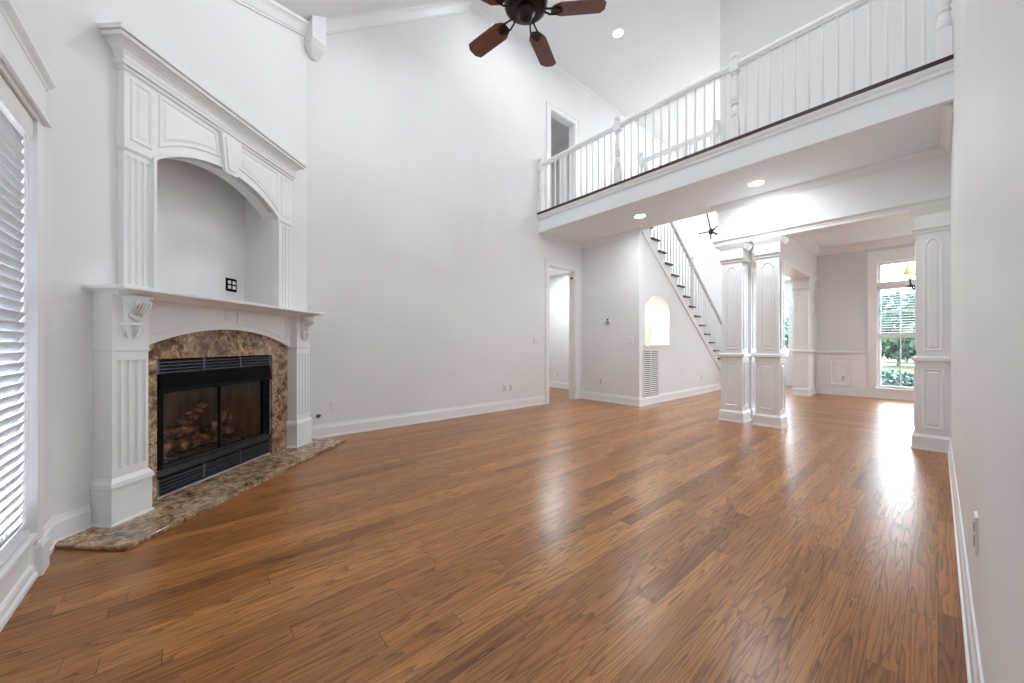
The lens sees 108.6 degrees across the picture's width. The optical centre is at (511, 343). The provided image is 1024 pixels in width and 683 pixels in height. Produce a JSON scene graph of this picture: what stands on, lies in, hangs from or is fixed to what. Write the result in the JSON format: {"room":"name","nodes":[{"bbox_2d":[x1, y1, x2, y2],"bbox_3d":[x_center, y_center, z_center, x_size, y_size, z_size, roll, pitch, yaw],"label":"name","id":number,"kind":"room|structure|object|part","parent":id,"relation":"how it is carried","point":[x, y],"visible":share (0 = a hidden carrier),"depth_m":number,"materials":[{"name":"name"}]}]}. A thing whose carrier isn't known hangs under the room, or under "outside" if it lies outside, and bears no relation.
{"room":"living room","nodes":[
{"label":"living room","id":0,"kind":"room"},
{"bbox_2d":[7,0,51,536],"bbox_3d":[-1.914,-0.750,1.267,0.120,3.600,4.820,0,0,-41],"label":"wall","id":1,"kind":"structure","parent":0,"point":[36,15],"depth_m":1.83,"materials":[{"name":"paint"}]},
{"bbox_2d":[0,0,55,610],"bbox_3d":[-1.785,-0.105,1.173,0.152,2.310,1.494,0,0,-41],"label":"window","id":2,"kind":"structure","parent":1,"relation":"in","point":[23,69],"depth_m":1.65,"materials":[{"name":"white paint"}]},
{"bbox_3d":[-1.828,-0.080,1.137,0.040,1.860,1.210,0,0,-41],"label":"sash","id":3,"kind":"part","parent":2,"relation":"part of","materials":[{"name":"white paint"}]},
{"bbox_2d":[0,75,32,566],"bbox_3d":[-1.779,-0.081,1.179,0.059,1.848,1.200,0,0,-41],"label":"window blind","id":4,"kind":"object","parent":2,"relation":"attached to","point":[16,125],"visible":1,"depth_m":1.53,"materials":[{"name":"white plastic"}]},
{"bbox_3d":[-1.780,0.834,1.178,0.046,0.019,1.174,0,0,-41],"label":"rail","id":5,"kind":"part","parent":4,"relation":"part of","materials":[{"name":"white plastic"}]},
{"bbox_3d":[-1.794,-0.065,1.192,0.054,1.770,1.074,0,0,-41],"label":"ladder cord","id":6,"kind":"part","parent":4,"relation":"part of","materials":[{"name":"white plastic"}]},
{"bbox_3d":[-1.778,0.925,1.179,0.090,0.150,1.202,0,0,-41],"label":"sill","id":7,"kind":"part","parent":2,"relation":"part of","materials":[{"name":"white paint"}]},
{"bbox_3d":[-1.747,-1.147,1.206,0.052,0.225,1.494,0,0,-41],"label":"head cornice","id":8,"kind":"part","parent":2,"relation":"part of","materials":[{"name":"white paint"}]},
{"bbox_2d":[0,518,56,631],"bbox_3d":[-1.368,0.975,0.747,0.026,0.150,3.080,0,0,-41],"label":"baseboard","id":9,"kind":"structure","parent":1,"relation":"attached to","point":[18,595],"depth_m":1.54,"materials":[{"name":"white paint"}]},
{"bbox_2d":[52,0,306,516],"bbox_3d":[-2.363,-1.450,2.966,0.100,5.000,2.110,0,0,4],"label":"wall","id":10,"kind":"structure","parent":0,"point":[257,65],"depth_m":2.12,"materials":[{"name":"paint"}]},
{"bbox_2d":[52,504,90,540],"bbox_3d":[-2.303,0.975,2.962,0.020,0.150,2.110,0,0,4],"label":"baseboard","id":11,"kind":"structure","parent":10,"relation":"attached to","point":[69,523],"depth_m":1.99,"materials":[{"name":"white paint"}]},
{"bbox_2d":[97,22,306,307],"bbox_3d":[-2.240,-1.083,2.947,0.147,1.506,1.696,0,0,4],"label":"overmantel","id":12,"kind":"object","parent":10,"relation":"attached to","point":[163,111],"visible":0.96,"depth_m":2.43,"materials":[{"name":"white paint"}]},
{"bbox_3d":[-2.240,-1.738,2.947,0.147,0.196,1.696,0,0,4],"label":"crown cornice","id":13,"kind":"part","parent":12,"relation":"part of","materials":[{"name":"white paint"}]},
{"bbox_3d":[-2.285,-1.427,2.950,0.056,0.485,1.500,0,0,4],"label":"arch panel","id":14,"kind":"part","parent":12,"relation":"part of","materials":[{"name":"white paint"}]},
{"bbox_2d":[83,284,323,527],"bbox_3d":[-2.187,0.349,2.973,0.249,1.358,1.894,0,0,4],"label":"fireplace mantel","id":15,"kind":"object","parent":10,"relation":"attached to","point":[127,319],"visible":1,"depth_m":2.21,"materials":[{"name":"white paint"}]},
{"bbox_2d":[83,284,323,316],"bbox_3d":[-2.187,-0.302,2.973,0.249,0.055,1.894,0,0,4],"label":"shelf","id":16,"kind":"object","parent":15,"relation":"attached to","point":[100,291],"depth_m":2.49,"materials":[{"name":"white paint"}]},
{"bbox_2d":[157,158,262,303],"bbox_3d":[-2.513,-0.990,2.954,0.202,1.360,1.175,0,0,4],"label":"wall niche","id":17,"kind":"object","parent":10,"relation":"in","point":[209,233],"visible":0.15,"depth_m":3.12,"materials":[{"name":"paint"}]},
{"bbox_2d":[226,278,236,291],"bbox_3d":[-2.579,-0.542,3.383,0.008,0.120,0.120,0,0,4],"label":"wall outlet","id":18,"kind":"object","parent":17,"relation":"attached to","point":[231,284],"visible":1,"depth_m":3.38,"materials":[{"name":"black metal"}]},
{"bbox_2d":[157,355,271,497],"bbox_3d":[-2.509,0.564,2.957,0.450,0.924,1.044,0,0,4],"label":"fireplace insert","id":19,"kind":"object","parent":10,"relation":"in","point":[241,384],"depth_m":2.99,"materials":[{"name":"black metal"}]},
{"bbox_2d":[164,430,222,456],"bbox_3d":[-2.476,0.756,2.799,0.108,0.105,0.562,0,0,2],"label":"log","id":20,"kind":"object","parent":19,"relation":"on","point":[188,442],"visible":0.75,"depth_m":2.79,"materials":[{"name":"brown wood"}]},
{"bbox_2d":[164,425,198,439],"bbox_3d":[-2.506,0.652,2.691,0.092,0.096,0.349,0,0,13],"label":"log","id":21,"kind":"object","parent":20,"relation":"on","point":[184,431],"visible":0.6,"depth_m":2.73,"materials":[{"name":"brown wood"}]},
{"bbox_2d":[169,401,209,428],"bbox_3d":[-2.551,0.572,2.924,0.092,0.185,0.355,0,0,-10],"label":"log","id":22,"kind":"object","parent":21,"relation":"on","point":[187,418],"visible":0.94,"depth_m":2.88,"materials":[{"name":"brown wood"}]},
{"bbox_2d":[204,407,232,432],"bbox_3d":[-2.482,0.635,3.098,0.100,0.160,0.319,0,0,-13],"label":"log","id":23,"kind":"object","parent":20,"relation":"on","point":[226,412],"visible":0.82,"depth_m":3.04,"materials":[{"name":"brown wood"}]},
{"bbox_2d":[164,422,235,443],"bbox_3d":[-2.581,0.745,2.937,0.128,0.122,0.784,0,0,4],"label":"log","id":24,"kind":"object","parent":19,"relation":"on","point":[201,430],"visible":0.12,"depth_m":3.02,"materials":[{"name":"brown wood"}]},
{"bbox_3d":[-2.521,0.809,2.943,0.228,0.098,0.800,0,0,4],"label":"log grate","id":25,"kind":"part","parent":19,"relation":"part of","materials":[{"name":"black metal"}]},
{"bbox_2d":[164,436,251,463],"bbox_3d":[-2.490,0.851,2.942,0.275,0.016,0.875,0,0,5],"label":"grate","id":26,"kind":"object","parent":19,"relation":"in","point":[240,438],"visible":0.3,"depth_m":2.96,"materials":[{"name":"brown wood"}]},
{"bbox_3d":[-2.309,0.855,2.942,0.020,0.061,1.030,0,0,4],"label":"door rail","id":27,"kind":"part","parent":19,"relation":"part of","materials":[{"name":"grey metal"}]},
{"bbox_2d":[157,366,271,393],"bbox_3d":[-2.302,0.269,2.942,0.034,0.127,1.030,0,0,4],"label":"hood","id":28,"kind":"object","parent":19,"relation":"attached to","point":[187,379],"depth_m":2.80,"materials":[{"name":"black metal"}]},
{"bbox_2d":[221,416,231,436],"bbox_3d":[-2.490,0.715,3.217,0.060,0.160,0.238,0,0,-28],"label":"log","id":29,"kind":"object","parent":19,"relation":"on","point":[227,428],"visible":0.82,"depth_m":3.19,"materials":[{"name":"brown wood"}]},
{"bbox_2d":[148,330,286,501],"bbox_3d":[-2.303,0.434,2.957,0.018,1.188,1.440,0,0,4],"label":"granite surround","id":30,"kind":"object","parent":10,"relation":"attached to","point":[210,343],"visible":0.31,"depth_m":2.90,"materials":[{"name":"brown stone"}]},
{"bbox_2d":[274,0,458,19],"bbox_3d":[-0.575,-3.713,2.411,3.782,2.873,4.840,0,0,-41],"label":"ceiling","id":31,"kind":"structure","parent":0,"point":[305,9],"depth_m":4.07,"materials":[{"name":"paint"}]},
{"bbox_2d":[469,0,605,66],"bbox_3d":[0.081,-3.552,3.111,1.266,1.660,1.259,0,0,-41],"label":"ceiling fan","id":32,"kind":"object","parent":31,"relation":"hanging from","point":[521,12],"visible":1,"depth_m":3.15,"materials":[{"name":"brown wood"}]},
{"bbox_3d":[-0.212,-2.800,3.392,0.445,0.039,0.163,0,0,41],"label":"fan blade","id":33,"kind":"part","parent":32,"relation":"part of","materials":[{"name":"brown wood"}]},
{"bbox_3d":[-0.258,-2.800,2.880,0.445,0.039,0.163,0,0,-31],"label":"fan blade","id":34,"kind":"part","parent":32,"relation":"part of","materials":[{"name":"brown wood"}]},
{"bbox_3d":[0.290,-2.800,3.506,0.163,0.039,0.445,0,0,23],"label":"fan blade","id":35,"kind":"part","parent":32,"relation":"part of","materials":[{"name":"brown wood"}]},
{"bbox_3d":[0.553,-2.800,3.064,0.445,0.039,0.163,0,0,5],"label":"fan blade","id":36,"kind":"part","parent":32,"relation":"part of","materials":[{"name":"brown wood"}]},
{"bbox_2d":[0,385,967,682],"bbox_3d":[2.210,1.110,5.741,12.350,0.120,8.800,0,0,-41],"label":"floor","id":37,"kind":"structure","parent":0,"point":[562,540],"depth_m":1.71,"materials":[{"name":"brown wood"}]},
{"bbox_2d":[55,438,345,550],"bbox_3d":[-2.093,1.039,2.939,0.432,0.022,2.135,0,0,4],"label":"hearth slab","id":38,"kind":"object","parent":37,"relation":"on","point":[171,510],"visible":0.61,"depth_m":2.42,"materials":[{"name":"brown stone"}]},
{"bbox_2d":[639,156,721,371],"bbox_3d":[3.504,-1.071,7.995,4.356,4.242,1.020,0,0,-41],"label":"staircase","id":39,"kind":"structure","parent":37,"relation":"on","point":[689,304],"depth_m":7.46,"materials":[{"name":"white paint"}]},
{"bbox_3d":[3.721,-1.250,7.594,0.090,1.101,0.092,0,0,-41],"label":"newel post","id":40,"kind":"part","parent":39,"relation":"part of","materials":[{"name":"white paint"}]},
{"bbox_2d":[717,241,752,422],"bbox_3d":[3.084,-0.155,5.092,0.337,2.410,0.337,0,0,-41],"label":"column","id":41,"kind":"structure","parent":37,"relation":"on","point":[734,257],"depth_m":5.00,"materials":[{"name":"white paint"}]},
{"bbox_3d":[3.084,0.151,5.092,0.309,0.053,0.309,0,0,-41],"label":"chair rail","id":42,"kind":"part","parent":41,"relation":"part of","materials":[{"name":"white paint"}]},
{"bbox_2d":[748,247,755,418],"bbox_3d":[3.368,-0.155,5.337,0.337,2.410,0.337,0,0,-41],"label":"column","id":43,"kind":"structure","parent":37,"relation":"on","point":[752,264],"depth_m":5.18,"materials":[{"name":"white paint"}]},
{"bbox_2d":[752,234,788,428],"bbox_3d":[3.355,-0.155,4.778,0.337,2.410,0.337,0,0,-41],"label":"column","id":44,"kind":"structure","parent":37,"relation":"on","point":[770,251],"depth_m":4.68,"materials":[{"name":"white paint"}]},
{"bbox_3d":[3.355,0.151,4.778,0.309,0.053,0.309,0,0,-41],"label":"chair rail","id":45,"kind":"part","parent":44,"relation":"part of","materials":[{"name":"white paint"}]},
{"bbox_2d":[791,277,815,395],"bbox_3d":[6.114,-0.155,7.715,0.592,2.410,0.337,0,0,-41],"label":"column","id":46,"kind":"structure","parent":37,"relation":"on","point":[803,288],"depth_m":7.55,"materials":[{"name":"white paint"}]},
{"bbox_3d":[6.114,0.151,7.715,0.564,0.053,0.309,0,0,-41],"label":"chair rail","id":47,"kind":"part","parent":46,"relation":"part of","materials":[{"name":"white paint"}]},
{"bbox_2d":[909,202,950,452],"bbox_3d":[4.226,-0.155,3.725,0.328,2.410,0.270,0,0,-41],"label":"column","id":48,"kind":"structure","parent":37,"relation":"on","point":[931,231],"depth_m":3.62,"materials":[{"name":"white paint"}]},
{"bbox_3d":[4.231,0.151,3.719,0.300,0.053,0.256,0,0,-41],"label":"chair rail","id":49,"kind":"part","parent":48,"relation":"part of","materials":[{"name":"white paint"}]},
{"bbox_2d":[307,6,704,425],"bbox_3d":[1.113,-1.985,6.987,12.220,6.230,0.120,0,0,-41],"label":"wall","id":50,"kind":"structure","parent":0,"point":[427,253],"depth_m":5.01,"materials":[{"name":"paint"}]},
{"bbox_2d":[305,15,326,60],"bbox_3d":[-2.161,-3.393,4.031,0.180,0.527,0.175,0,0,26],"label":"trim","id":51,"kind":"structure","parent":50,"relation":"attached to","point":[315,39],"depth_m":3.99,"materials":[{"name":"white paint"}]},
{"bbox_2d":[233,0,470,36],"bbox_3d":[-1.849,-3.632,3.814,0.872,2.736,3.890,0,0,27],"label":"trim","id":52,"kind":"structure","parent":50,"relation":"attached to","point":[270,9],"depth_m":4.33,"materials":[{"name":"white paint"}]},
{"bbox_2d":[311,395,545,438],"bbox_3d":[-0.814,0.975,5.230,3.705,0.150,0.020,0,0,-41],"label":"baseboard","id":53,"kind":"structure","parent":50,"relation":"attached to","point":[370,424],"depth_m":4.83,"materials":[{"name":"white paint"}]},
{"bbox_2d":[503,384,506,391],"bbox_3d":[-0.108,0.700,5.847,0.072,0.116,0.008,0,0,-41],"label":"wall outlet","id":54,"kind":"object","parent":50,"relation":"attached to","point":[504,385],"visible":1,"depth_m":5.84,"materials":[{"name":"white plastic"}]},
{"bbox_2d":[534,338,538,343],"bbox_3d":[0.415,-0.050,6.296,0.115,0.116,0.012,0,0,-41],"label":"light switch","id":55,"kind":"object","parent":50,"relation":"attached to","point":[536,340],"visible":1,"depth_m":6.30,"materials":[{"name":"white plastic"}]},
{"bbox_2d":[545,260,578,403],"bbox_3d":[0.885,-0.212,6.777,0.908,2.524,0.159,0,0,-41],"label":"door frame","id":56,"kind":"structure","parent":50,"relation":"in","point":[573,271],"depth_m":6.96,"materials":[{"name":"white paint"}]},
{"bbox_2d":[546,100,578,208],"bbox_3d":[0.898,-3.248,6.789,0.877,2.036,0.159,0,0,-41],"label":"door frame","id":57,"kind":"structure","parent":50,"relation":"in","point":[552,111],"depth_m":6.85,"materials":[{"name":"white paint"}]},
{"bbox_2d":[469,2,681,157],"bbox_3d":[2.529,-4.985,8.111,8.368,0.030,0.030,0,0,-41],"label":"trim","id":58,"kind":"structure","parent":50,"relation":"attached to","point":[473,6],"depth_m":6.87,"materials":[{"name":"white paint"}]},
{"bbox_2d":[537,54,953,214],"bbox_3d":[1.989,-2.236,4.639,0.155,0.032,4.580,0,0,-41],"label":"trim","id":59,"kind":"structure","parent":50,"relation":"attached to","point":[949,57],"depth_m":3.68,"materials":[{"name":"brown wood"}]},
{"bbox_2d":[538,0,951,211],"bbox_3d":[1.968,-2.724,4.621,0.090,0.944,4.581,0,0,-41],"label":"balcony railing","id":60,"kind":"object","parent":59,"relation":"on","point":[944,21],"visible":0.98,"depth_m":3.98,"materials":[{"name":"white paint"}]},
{"bbox_3d":[0.501,-2.724,6.319,0.090,0.944,0.092,0,0,-41],"label":"newel post","id":61,"kind":"part","parent":60,"relation":"part of","materials":[{"name":"white paint"}]},
{"bbox_3d":[1.488,-2.724,5.177,0.090,0.944,0.092,0,0,-41],"label":"newel post","id":62,"kind":"part","parent":60,"relation":"part of","materials":[{"name":"white paint"}]},
{"bbox_3d":[1.968,-3.062,4.621,0.060,0.065,4.580,0,0,-41],"label":"handrail","id":63,"kind":"part","parent":60,"relation":"part of","materials":[{"name":"white paint"}]},
{"bbox_3d":[2.455,-2.724,4.057,0.090,0.944,0.092,0,0,-41],"label":"newel post","id":64,"kind":"part","parent":60,"relation":"part of","materials":[{"name":"white paint"}]},
{"bbox_3d":[3.433,-2.724,2.925,0.090,0.944,0.092,0,0,-41],"label":"newel post","id":65,"kind":"part","parent":60,"relation":"part of","materials":[{"name":"white paint"}]},
{"bbox_2d":[538,59,953,219],"bbox_3d":[1.946,-2.176,4.602,0.028,0.083,4.580,0,0,-41],"label":"trim","id":66,"kind":"structure","parent":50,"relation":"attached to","point":[946,67],"depth_m":3.69,"materials":[{"name":"white paint"}]},
{"bbox_2d":[549,118,568,382],"bbox_3d":[-0.036,-1.900,7.844,3.200,5.900,2.680,0,0,-41],"label":"wall","id":67,"kind":"structure","parent":0,"point":[558,280],"depth_m":8.74,"materials":[{"name":"paint"}]},
{"bbox_2d":[549,381,568,388],"bbox_3d":[1.124,0.975,8.780,0.020,0.150,2.580,0,0,-41],"label":"baseboard","id":68,"kind":"structure","parent":67,"relation":"attached to","point":[555,384],"depth_m":8.78,"materials":[{"name":"white paint"}]},
{"bbox_2d":[470,0,719,156],"bbox_3d":[4.030,-5.075,6.388,8.588,0.150,4.840,0,0,-41],"label":"ceiling","id":69,"kind":"structure","parent":0,"point":[665,47],"depth_m":6.29,"materials":[{"name":"paint"}]},
{"bbox_2d":[612,28,623,37],"bbox_3d":[1.704,-4.995,5.916,0.194,0.005,0.194,0,0,-41],"label":"recessed light","id":70,"kind":"object","parent":69,"relation":"in","point":[617,33],"visible":1,"depth_m":5.92,"materials":[{"name":"white paint"}]},
{"bbox_2d":[699,213,717,238],"bbox_3d":[3.603,-3.471,6.718,0.435,3.057,0.197,0,0,-4],"label":"chandelier","id":71,"kind":"object","parent":69,"relation":"hanging from","point":[711,230],"visible":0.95,"depth_m":6.68,"materials":[{"name":"black metal"}]},
{"bbox_2d":[581,236,633,396],"bbox_3d":[1.753,-0.435,6.721,0.120,2.970,1.120,0,0,-41],"label":"wall","id":72,"kind":"structure","parent":0,"point":[607,269],"depth_m":6.66,"materials":[{"name":"paint"}]},
{"bbox_2d":[542,228,640,248],"bbox_3d":[1.348,-1.879,6.260,1.095,0.081,1.288,0,0,-41],"label":"trim","id":73,"kind":"structure","parent":72,"relation":"attached to","point":[547,236],"depth_m":6.61,"materials":[{"name":"white paint"}]},
{"bbox_2d":[605,318,609,323],"bbox_3d":[1.722,-0.415,6.640,0.032,0.100,0.112,0,0,-41],"label":"thermostat","id":74,"kind":"object","parent":72,"relation":"attached to","point":[607,320],"visible":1,"depth_m":6.63,"materials":[{"name":"white plastic"}]},
{"bbox_2d":[627,337,632,343],"bbox_3d":[2.026,-0.060,6.304,0.012,0.116,0.115,0,0,-41],"label":"light switch","id":75,"kind":"object","parent":72,"relation":"attached to","point":[629,339],"visible":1,"depth_m":6.30,"materials":[{"name":"white plastic"}]},
{"bbox_2d":[645,297,663,344],"bbox_3d":[2.462,-0.422,6.765,0.870,0.875,0.260,0,0,-41],"label":"wall","id":76,"kind":"structure","parent":0,"point":[654,310],"depth_m":7.05,"materials":[{"name":"paint"}]},
{"bbox_2d":[634,230,720,397],"bbox_3d":[3.620,-0.443,7.527,4.000,2.986,0.100,0,0,-41],"label":"wall","id":77,"kind":"structure","parent":0,"point":[682,364],"depth_m":6.87,"materials":[{"name":"paint"}]},
{"bbox_2d":[581,383,720,406],"bbox_3d":[3.253,0.975,7.937,4.020,0.150,1.240,0,0,-41],"label":"baseboard","id":78,"kind":"structure","parent":77,"relation":"attached to","point":[611,398],"depth_m":6.77,"materials":[{"name":"white paint"}]},
{"bbox_2d":[643,349,658,397],"bbox_3d":[2.425,0.507,6.421,0.535,0.825,0.012,0,0,-41],"label":"air vent","id":79,"kind":"object","parent":77,"relation":"in","point":[650,356],"visible":1,"depth_m":6.42,"materials":[{"name":"white metal"}]},
{"bbox_2d":[644,345,671,346],"bbox_3d":[2.615,0.030,6.587,0.970,0.029,0.050,0,0,-41],"label":"trim","id":80,"kind":"structure","parent":77,"relation":"attached to","point":[644,345],"depth_m":6.48,"materials":[{"name":"white paint"}]},
{"bbox_2d":[539,71,953,242],"bbox_3d":[2.413,-2.073,5.005,1.205,0.306,4.580,0,0,-41],"label":"balcony","id":81,"kind":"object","parent":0,"point":[906,121],"depth_m":3.98,"materials":[{"name":"white paint"}]},
{"bbox_2d":[633,214,646,218],"bbox_3d":[1.920,-1.915,5.520,0.194,0.005,0.194,0,0,-41],"label":"recessed light","id":82,"kind":"object","parent":81,"relation":"in","point":[637,216],"visible":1,"depth_m":5.53,"materials":[{"name":"white paint"}]},
{"bbox_2d":[639,120,720,172],"bbox_3d":[2.552,-2.713,5.712,0.100,0.966,1.252,0,0,-41],"label":"landing railing","id":83,"kind":"object","parent":81,"relation":"on","point":[717,122],"visible":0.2,"depth_m":5.65,"materials":[{"name":"white paint"}]},
{"bbox_3d":[2.169,-2.713,6.148,0.090,0.966,0.092,0,0,-41],"label":"newel post","id":84,"kind":"part","parent":83,"relation":"part of","materials":[{"name":"white paint"}]},
{"bbox_3d":[2.573,-3.062,5.718,0.060,0.065,1.210,0,0,-41],"label":"handrail","id":85,"kind":"part","parent":83,"relation":"part of","materials":[{"name":"white paint"}]},
{"bbox_3d":[2.927,-2.713,5.270,0.090,0.966,0.092,0,0,-41],"label":"newel post","id":86,"kind":"part","parent":83,"relation":"part of","materials":[{"name":"white paint"}]},
{"bbox_2d":[746,180,765,186],"bbox_3d":[2.910,-1.915,4.389,0.194,0.005,0.194,0,0,-41],"label":"recessed light","id":87,"kind":"object","parent":81,"relation":"in","point":[756,182],"visible":1,"depth_m":4.39,"materials":[{"name":"white paint"}]},
{"bbox_2d":[705,211,792,357],"bbox_3d":[6.610,-1.985,9.879,0.120,6.230,2.930,0,0,-41],"label":"wall","id":88,"kind":"structure","parent":0,"point":[713,267],"depth_m":10.68,"materials":[{"name":"paint"}]},
{"bbox_2d":[784,295,792,385],"bbox_3d":[6.630,-0.175,9.817,0.130,2.450,1.510,0,0,-41],"label":"door frame","id":89,"kind":"structure","parent":88,"relation":"in","point":[789,360],"depth_m":9.29,"materials":[{"name":"white paint"}]},
{"bbox_3d":[6.649,0.035,9.833,0.080,2.030,1.340,0,0,-41],"label":"frame","id":90,"kind":"part","parent":89,"relation":"part of","materials":[{"name":"white paint"}]},
{"bbox_2d":[784,239,816,277],"bbox_3d":[5.316,-1.795,7.024,5.569,0.870,0.300,0,0,-41],"label":"beam","id":91,"kind":"structure","parent":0,"point":[798,256],"depth_m":7.00,"materials":[{"name":"white paint"}]},
{"bbox_2d":[814,281,816,392],"bbox_3d":[6.905,-0.155,8.397,1.369,2.410,0.299,0,0,-41],"label":"wall","id":92,"kind":"structure","parent":0,"point":[815,292],"depth_m":7.85,"materials":[{"name":"paint"}]},
{"bbox_2d":[720,0,937,142],"bbox_3d":[5.875,-3.615,6.277,5.699,2.770,2.260,0,0,-41],"label":"wall","id":93,"kind":"structure","parent":0,"point":[746,26],"depth_m":4.54,"materials":[{"name":"paint"}]},
{"bbox_2d":[718,154,950,244],"bbox_3d":[3.672,-1.795,4.454,0.280,0.870,2.100,0,0,-41],"label":"wall header","id":94,"kind":"structure","parent":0,"point":[931,178],"depth_m":4.16,"materials":[{"name":"white paint"}]},
{"bbox_2d":[710,103,952,212],"bbox_3d":[3.171,-1.879,4.066,0.985,0.081,2.168,0,0,-41],"label":"trim","id":95,"kind":"structure","parent":94,"relation":"attached to","point":[946,111],"depth_m":3.96,"materials":[{"name":"white paint"}]},
{"bbox_2d":[712,194,950,248],"bbox_3d":[3.632,-1.394,4.456,0.336,0.088,2.156,0,0,-41],"label":"trim","id":96,"kind":"structure","parent":94,"relation":"attached to","point":[900,208],"depth_m":4.14,"materials":[{"name":"white paint"}]},
{"bbox_2d":[806,218,913,248],"bbox_3d":[5.966,-2.075,5.332,4.340,0.150,3.110,0,0,-41],"label":"ceiling","id":97,"kind":"structure","parent":0,"point":[901,227],"depth_m":6.72,"materials":[{"name":"white paint"}]},
{"bbox_2d":[902,263,914,290],"bbox_3d":[5.965,-1.330,5.179,0.610,1.340,0.645,0,0,-41],"label":"chandelier","id":98,"kind":"object","parent":97,"relation":"hanging from","point":[909,269],"visible":0.15,"depth_m":5.33,"materials":[{"name":"black metal"}]},
{"bbox_3d":[5.777,-1.090,5.344,0.146,0.150,0.150,0,0,-41],"label":"lamp shade","id":99,"kind":"part","parent":98,"relation":"part of","materials":[{"name":"glass"}]},
{"bbox_3d":[5.851,-0.836,5.279,0.275,0.210,0.022,0,0,41],"label":"arm","id":100,"kind":"part","parent":98,"relation":"part of","materials":[{"name":"black metal"}]},
{"bbox_2d":[817,242,915,388],"bbox_3d":[7.563,-0.550,6.711,0.120,3.200,3.110,0,0,-41],"label":"wall","id":101,"kind":"structure","parent":0,"point":[842,283],"depth_m":7.53,"materials":[{"name":"grey paint"}]},
{"bbox_2d":[752,235,915,280],"bbox_3d":[5.881,-1.675,5.338,4.220,0.650,2.990,0,0,-41],"label":"trim","id":102,"kind":"structure","parent":101,"relation":"attached to","point":[804,241],"depth_m":7.17,"materials":[{"name":"white paint"}]},
{"bbox_2d":[816,351,867,389],"bbox_3d":[6.728,0.588,7.528,0.075,0.885,0.787,0,0,-41],"label":"wainscoting","id":103,"kind":"structure","parent":101,"relation":"attached to","point":[831,366],"depth_m":7.53,"materials":[{"name":"white paint"}]},
{"bbox_2d":[817,386,913,400],"bbox_3d":[7.471,0.975,6.711,0.020,0.150,2.990,0,0,-41],"label":"baseboard","id":104,"kind":"structure","parent":101,"relation":"attached to","point":[821,390],"depth_m":7.49,"materials":[{"name":"white paint"}]},
{"bbox_2d":[868,246,914,399],"bbox_3d":[7.487,-0.375,6.738,0.140,2.850,1.400,0,0,-41],"label":"window","id":105,"kind":"structure","parent":101,"relation":"in","point":[875,389],"depth_m":7.16,"materials":[{"name":"white paint"}]},
{"bbox_3d":[7.473,0.950,6.723,0.100,0.200,1.205,0,0,-41],"label":"sill","id":106,"kind":"part","parent":105,"relation":"part of","materials":[{"name":"white paint"}]},
{"bbox_3d":[7.526,-0.365,6.769,0.040,2.430,1.145,0,0,-41],"label":"sash","id":107,"kind":"part","parent":105,"relation":"part of","materials":[{"name":"white paint"}]},
{"bbox_2d":[878,284,914,336],"bbox_3d":[7.491,-0.620,6.739,0.042,0.960,1.125,0,0,-41],"label":"window blind","id":108,"kind":"object","parent":105,"relation":"attached to","point":[901,286],"visible":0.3,"depth_m":6.97,"materials":[{"name":"white plastic"}]},
{"bbox_3d":[7.494,-0.168,6.741,0.035,0.055,1.115,0,0,-41],"label":"rail","id":109,"kind":"part","parent":108,"relation":"part of","materials":[{"name":"white plastic"}]},
{"bbox_2d":[950,0,1023,682],"bbox_3d":[2.100,-2.025,1.615,6.610,6.150,0.140,0,0,-41],"label":"wall","id":110,"kind":"structure","parent":0,"point":[987,144],"depth_m":0.86,"materials":[{"name":"paint"}]},
{"bbox_2d":[948,438,983,682],"bbox_3d":[1.915,0.975,1.562,6.060,0.150,0.020,0,0,-41],"label":"baseboard","id":111,"kind":"structure","parent":110,"relation":"attached to","point":[971,644],"depth_m":1.40,"materials":[{"name":"white paint"}]},
{"bbox_2d":[973,511,978,556],"bbox_3d":[1.423,0.580,1.130,0.072,0.116,0.008,0,0,-41],"label":"wall outlet","id":112,"kind":"object","parent":110,"relation":"attached to","point":[976,519],"visible":1,"depth_m":1.11,"materials":[{"name":"white plastic"}]},
{"label":"outside","id":113,"kind":"structure","parent":0,"visible":0},
{"bbox_2d":[784,351,914,385],"bbox_3d":[38.463,1.410,33.224,78.350,0.120,60.000,0,0,-41],"label":"lawn","id":114,"kind":"structure","parent":113,"point":[909,367],"depth_m":22.08,"materials":[{"name":"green plant"}]},
{"bbox_2d":[784,314,787,346],"bbox_3d":[20.091,-0.834,24.168,3.751,4.373,3.828,0,0,-41],"label":"tree","id":115,"kind":"object","parent":114,"relation":"on","point":[786,318],"visible":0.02,"depth_m":24.84,"materials":[{"name":"green plant"}]},
{"bbox_2d":[881,368,913,386],"bbox_3d":[9.329,0.969,9.389,1.547,0.772,1.575,0,0,-41],"label":"bush","id":116,"kind":"object","parent":114,"relation":"on","point":[908,379],"visible":0.34,"depth_m":8.88,"materials":[{"name":"green plant"}]},
{"bbox_2d":[881,291,915,365],"bbox_3d":[23.874,-1.004,22.796,4.005,4.713,3.832,0,0,-41],"label":"tree","id":117,"kind":"object","parent":114,"relation":"on","point":[890,347],"visible":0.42,"depth_m":22.03,"materials":[{"name":"green plant"}]}
]}

